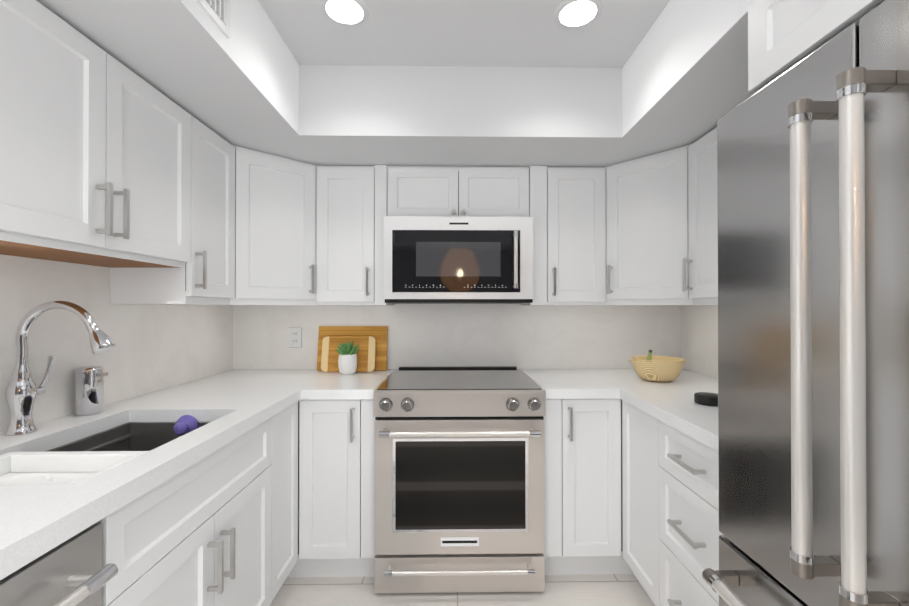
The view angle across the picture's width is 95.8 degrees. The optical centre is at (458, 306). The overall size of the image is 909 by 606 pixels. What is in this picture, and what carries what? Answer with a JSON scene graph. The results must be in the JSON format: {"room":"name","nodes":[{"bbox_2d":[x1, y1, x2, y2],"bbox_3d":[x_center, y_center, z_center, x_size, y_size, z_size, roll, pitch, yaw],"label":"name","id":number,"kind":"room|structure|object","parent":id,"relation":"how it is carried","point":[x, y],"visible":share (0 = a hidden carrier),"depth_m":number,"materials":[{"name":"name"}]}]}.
{"room":"kitchen","nodes":[
{"label":"kitchen","id":0,"kind":"room"},
{"bbox_2d":[37,0,756,166],"bbox_3d":[0.050,-0.978,-0.578,2.745,0.414,6.180,0,0,-1],"label":"ceiling","id":1,"kind":"structure","parent":0,"point":[501,83],"depth_m":1.69,"materials":[{"name":"white paint"}]},
{"bbox_2d":[0,0,195,271],"bbox_3d":[-1.185,-0.458,1.199,0.310,0.604,0.778,0,0,-1],"label":"upper cabinet","id":2,"kind":"object","parent":1,"relation":"hanging from","point":[145,191],"depth_m":1.14,"materials":[{"name":"white wood"}]},
{"bbox_2d":[110,119,235,305],"bbox_3d":[-1.194,-0.383,1.754,0.310,0.748,0.327,0,0,-1],"label":"upper cabinet","id":3,"kind":"object","parent":1,"relation":"hanging from","point":[213,282],"depth_m":1.72,"materials":[{"name":"white wood"}]},
{"bbox_2d":[196,0,229,37],"bbox_3d":[-0.690,-0.925,0.982,0.012,0.225,0.524,0,0,-1],"label":"ceiling vent","id":4,"kind":"object","parent":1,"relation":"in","point":[217,12],"visible":1,"depth_m":1.19,"materials":[{"name":"white plastic"}]},
{"bbox_2d":[236,146,319,305],"bbox_3d":[-1.056,-0.380,2.198,0.600,0.748,0.564,0,0,-1],"label":"upper cabinet","id":5,"kind":"object","parent":1,"relation":"hanging from","point":[278,198],"depth_m":2.05,"materials":[{"name":"white wood"}]},
{"bbox_2d":[320,0,368,26],"bbox_3d":[-0.413,-1.071,1.490,0.170,0.006,0.170,0,0,-1],"label":"recessed light","id":6,"kind":"object","parent":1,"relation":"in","point":[349,13],"visible":1,"depth_m":1.49,"materials":[{"name":"white glass"}]},
{"bbox_2d":[316,165,393,305],"bbox_3d":[-0.577,-0.379,2.333,0.382,0.748,0.309,0,0,-1],"label":"upper cabinet","id":7,"kind":"object","parent":1,"relation":"hanging from","point":[353,199],"depth_m":2.19,"materials":[{"name":"white wood"}]},
{"bbox_2d":[388,166,531,216],"bbox_3d":[-0.003,-0.607,2.344,0.768,0.292,0.309,0,0,-1],"label":"upper cabinet","id":8,"kind":"object","parent":1,"relation":"hanging from","point":[438,191],"depth_m":2.20,"materials":[{"name":"white wood"}]},
{"bbox_2d":[384,216,532,303],"bbox_3d":[-0.002,-0.237,2.265,0.760,0.438,0.458,0,0,-1],"label":"microwave","id":9,"kind":"object","parent":8,"relation":"attached to","point":[455,260],"visible":1,"depth_m":2.08,"materials":[{"name":"silver metal"}]},
{"bbox_2d":[521,166,603,305],"bbox_3d":[0.589,-0.379,2.352,0.417,0.748,0.309,0,0,-1],"label":"upper cabinet","id":10,"kind":"object","parent":1,"relation":"hanging from","point":[568,202],"depth_m":2.20,"materials":[{"name":"white wood"}]},
{"bbox_2d":[554,0,601,28],"bbox_3d":[0.436,-1.071,1.503,0.170,0.006,0.170,0,0,-1],"label":"recessed light","id":11,"kind":"object","parent":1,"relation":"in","point":[572,14],"visible":1,"depth_m":1.50,"materials":[{"name":"white"}]},
{"bbox_2d":[604,145,687,305],"bbox_3d":[1.079,-0.380,2.210,0.579,0.748,0.607,0,0,-1],"label":"upper cabinet","id":12,"kind":"object","parent":1,"relation":"hanging from","point":[646,198],"depth_m":2.05,"materials":[{"name":"white wood"}]},
{"bbox_2d":[688,127,717,305],"bbox_3d":[1.224,-0.384,1.537,0.309,0.748,0.748,0,0,-1],"label":"upper cabinet","id":13,"kind":"object","parent":1,"relation":"hanging from","point":[702,154],"depth_m":1.81,"materials":[{"name":"white wood"}]},
{"bbox_2d":[748,0,884,91],"bbox_3d":[1.058,-0.645,0.604,0.688,0.236,0.816,0,0,-1],"label":"upper cabinet","id":14,"kind":"object","parent":1,"relation":"hanging from","point":[784,36],"visible":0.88,"depth_m":0.89,"materials":[{"name":"white wood"}]},
{"bbox_2d":[270,574,654,605],"bbox_3d":[0.050,1.319,-0.591,2.945,0.080,6.380,0,0,-1],"label":"floor","id":15,"kind":"structure","parent":0,"point":[597,590],"depth_m":1.84,"materials":[{"name":"white tile"}]},
{"bbox_2d":[0,523,117,605],"bbox_3d":[-0.988,0.856,0.522,0.682,0.857,0.599,0,0,-1],"label":"dishwasher","id":16,"kind":"object","parent":15,"relation":"on","point":[71,572],"visible":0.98,"depth_m":0.73,"materials":[{"name":"silver metal"}]},
{"bbox_2d":[96,483,275,605],"bbox_3d":[-1.030,0.989,1.207,0.620,0.600,0.765,0,0,-1],"label":"base cabinet","id":17,"kind":"object","parent":15,"relation":"on","point":[259,514],"depth_m":1.12,"materials":[{"name":"white wood"}]},
{"bbox_2d":[150,400,299,593],"bbox_3d":[-1.038,0.857,1.690,0.620,0.868,0.348,0,0,-1],"label":"base cabinet","id":18,"kind":"object","parent":15,"relation":"on","point":[267,454],"depth_m":1.59,"materials":[{"name":"white wood"}]},
{"bbox_2d":[300,400,374,576],"bbox_3d":[-0.571,0.860,2.178,0.373,0.868,0.606,0,0,-1],"label":"base cabinet","id":19,"kind":"object","parent":15,"relation":"on","point":[337,436],"depth_m":1.88,"materials":[{"name":"white wood"}]},
{"bbox_2d":[0,370,331,579],"bbox_3d":[-1.024,0.398,1.302,0.634,0.045,2.349,0,0,-1],"label":"countertop","id":20,"kind":"structure","parent":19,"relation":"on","point":[37,521],"depth_m":1.15,"materials":[{"name":"stone"}]},
{"bbox_2d":[5,301,116,435],"bbox_3d":[-1.178,0.178,1.247,0.303,0.391,0.121,0,0,-1],"label":"faucet","id":21,"kind":"object","parent":20,"relation":"on","point":[23,391],"visible":1,"depth_m":1.21,"materials":[{"name":"silver metal"}]},
{"bbox_2d":[74,365,107,415],"bbox_3d":[-1.292,0.292,1.446,0.094,0.166,0.077,0,0,-1],"label":"soap dispenser","id":22,"kind":"object","parent":20,"relation":"on","point":[88,390],"visible":0.98,"depth_m":1.42,"materials":[{"name":"silver metal"}]},
{"bbox_2d":[0,254,235,433],"bbox_3d":[-1.347,0.109,1.289,0.010,0.640,2.370,0,0,-1],"label":"backsplash","id":23,"kind":"structure","parent":20,"relation":"on","point":[159,347],"depth_m":1.53,"materials":[{"name":"stone"}]},
{"bbox_2d":[45,422,209,451],"bbox_3d":[-0.998,0.537,1.177,0.419,0.234,0.664,0,0,-1],"label":"sink","id":24,"kind":"object","parent":20,"relation":"in","point":[139,436],"visible":0.12,"depth_m":1.49,"materials":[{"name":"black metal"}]},
{"bbox_2d":[0,451,148,484],"bbox_3d":[-0.988,0.419,0.971,0.369,0.080,0.214,0,0,-1],"label":"tray","id":25,"kind":"object","parent":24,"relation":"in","point":[66,467],"visible":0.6,"depth_m":1.05,"materials":[{"name":"white plastic"}]},
{"bbox_2d":[173,415,197,435],"bbox_3d":[-0.985,0.433,1.468,0.080,0.080,0.052,0,0,-1],"label":"eggplant","id":26,"kind":"object","parent":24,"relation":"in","point":[184,424],"visible":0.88,"depth_m":1.47,"materials":[{"name":"purple food"}]},
{"bbox_2d":[304,369,393,399],"bbox_3d":[-0.539,0.402,2.165,0.310,0.045,0.639,0,0,-1],"label":"countertop","id":27,"kind":"structure","parent":19,"relation":"on","point":[334,385],"depth_m":1.94,"materials":[{"name":"stone"}]},
{"bbox_2d":[335,341,358,374],"bbox_3d":[-0.622,0.287,2.313,0.131,0.185,0.141,0,0,-1],"label":"plant","id":28,"kind":"object","parent":27,"relation":"on","point":[347,361],"visible":0.98,"depth_m":2.28,"materials":[{"name":"white ceramic"}]},
{"bbox_2d":[317,326,387,371],"bbox_3d":[-0.633,0.250,2.427,0.410,0.261,0.114,0,0,-1],"label":"cutting boards","id":29,"kind":"object","parent":27,"relation":"on","point":[371,341],"visible":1,"depth_m":2.41,"materials":[{"name":"brown wood"}]},
{"bbox_2d":[373,366,545,592],"bbox_3d":[0.000,0.822,2.125,0.764,0.919,0.728,0,0,-1],"label":"range","id":30,"kind":"object","parent":15,"relation":"on","point":[459,499],"visible":1,"depth_m":1.83,"materials":[{"name":"silver metal"}]},
{"bbox_2d":[543,399,619,574],"bbox_3d":[0.576,0.860,2.196,0.388,0.868,0.606,0,0,-1],"label":"base cabinet","id":31,"kind":"object","parent":15,"relation":"on","point":[582,436],"depth_m":1.90,"materials":[{"name":"white wood"}]},
{"bbox_2d":[236,304,679,369],"bbox_3d":[0.002,0.116,2.501,2.745,0.640,0.010,0,0,-1],"label":"backsplash","id":32,"kind":"structure","parent":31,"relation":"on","point":[419,335],"depth_m":2.50,"materials":[{"name":"stone"}]},
{"bbox_2d":[289,327,301,347],"bbox_3d":[-0.986,0.187,2.476,0.077,0.123,0.008,0,0,-1],"label":"electrical outlet","id":33,"kind":"object","parent":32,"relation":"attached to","point":[295,337],"visible":1,"depth_m":2.47,"materials":[{"name":"white plastic"}]},
{"bbox_2d":[522,369,619,398],"bbox_3d":[0.549,0.402,2.182,0.332,0.045,0.639,0,0,-1],"label":"countertop","id":34,"kind":"structure","parent":31,"relation":"on","point":[557,383],"depth_m":1.99,"materials":[{"name":"stone"}]},
{"bbox_2d":[588,369,717,450],"bbox_3d":[1.056,0.400,1.820,0.634,0.045,1.379,0,0,-1],"label":"countertop","id":35,"kind":"structure","parent":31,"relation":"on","point":[672,403],"depth_m":1.70,"materials":[{"name":"stone"}]},
{"bbox_2d":[629,350,685,381],"bbox_3d":[1.020,0.300,2.111,0.284,0.157,0.248,0,0,-1],"label":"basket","id":36,"kind":"object","parent":35,"relation":"on","point":[649,367],"visible":1,"depth_m":2.03,"materials":[{"name":"yellow"}]},
{"bbox_2d":[694,392,717,405],"bbox_3d":[0.969,0.359,1.589,0.100,0.034,0.100,0,0,-1],"label":"puck","id":37,"kind":"object","parent":35,"relation":"on","point":[706,398],"visible":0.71,"depth_m":1.56,"materials":[{"name":"black plastic"}]},
{"bbox_2d":[620,399,722,605],"bbox_3d":[1.069,0.856,1.525,0.620,0.868,0.792,0,0,-1],"label":"base cabinet","id":38,"kind":"object","parent":15,"relation":"on","point":[669,503],"depth_m":1.51,"materials":[{"name":"white wood"}]},
{"bbox_2d":[680,305,717,377],"bbox_3d":[1.379,0.112,1.827,0.010,0.640,1.380,0,0,-1],"label":"backsplash","id":39,"kind":"structure","parent":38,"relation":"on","point":[698,323],"depth_m":2.32,"materials":[{"name":"stone"}]},
{"bbox_2d":[702,0,908,605],"bbox_3d":[1.015,0.386,0.745,0.768,1.800,0.762,0,0,-1],"label":"fridge","id":40,"kind":"object","parent":15,"relation":"on","point":[813,301],"visible":1,"depth_m":0.78,"materials":[{"name":"grey metal"}]}
]}

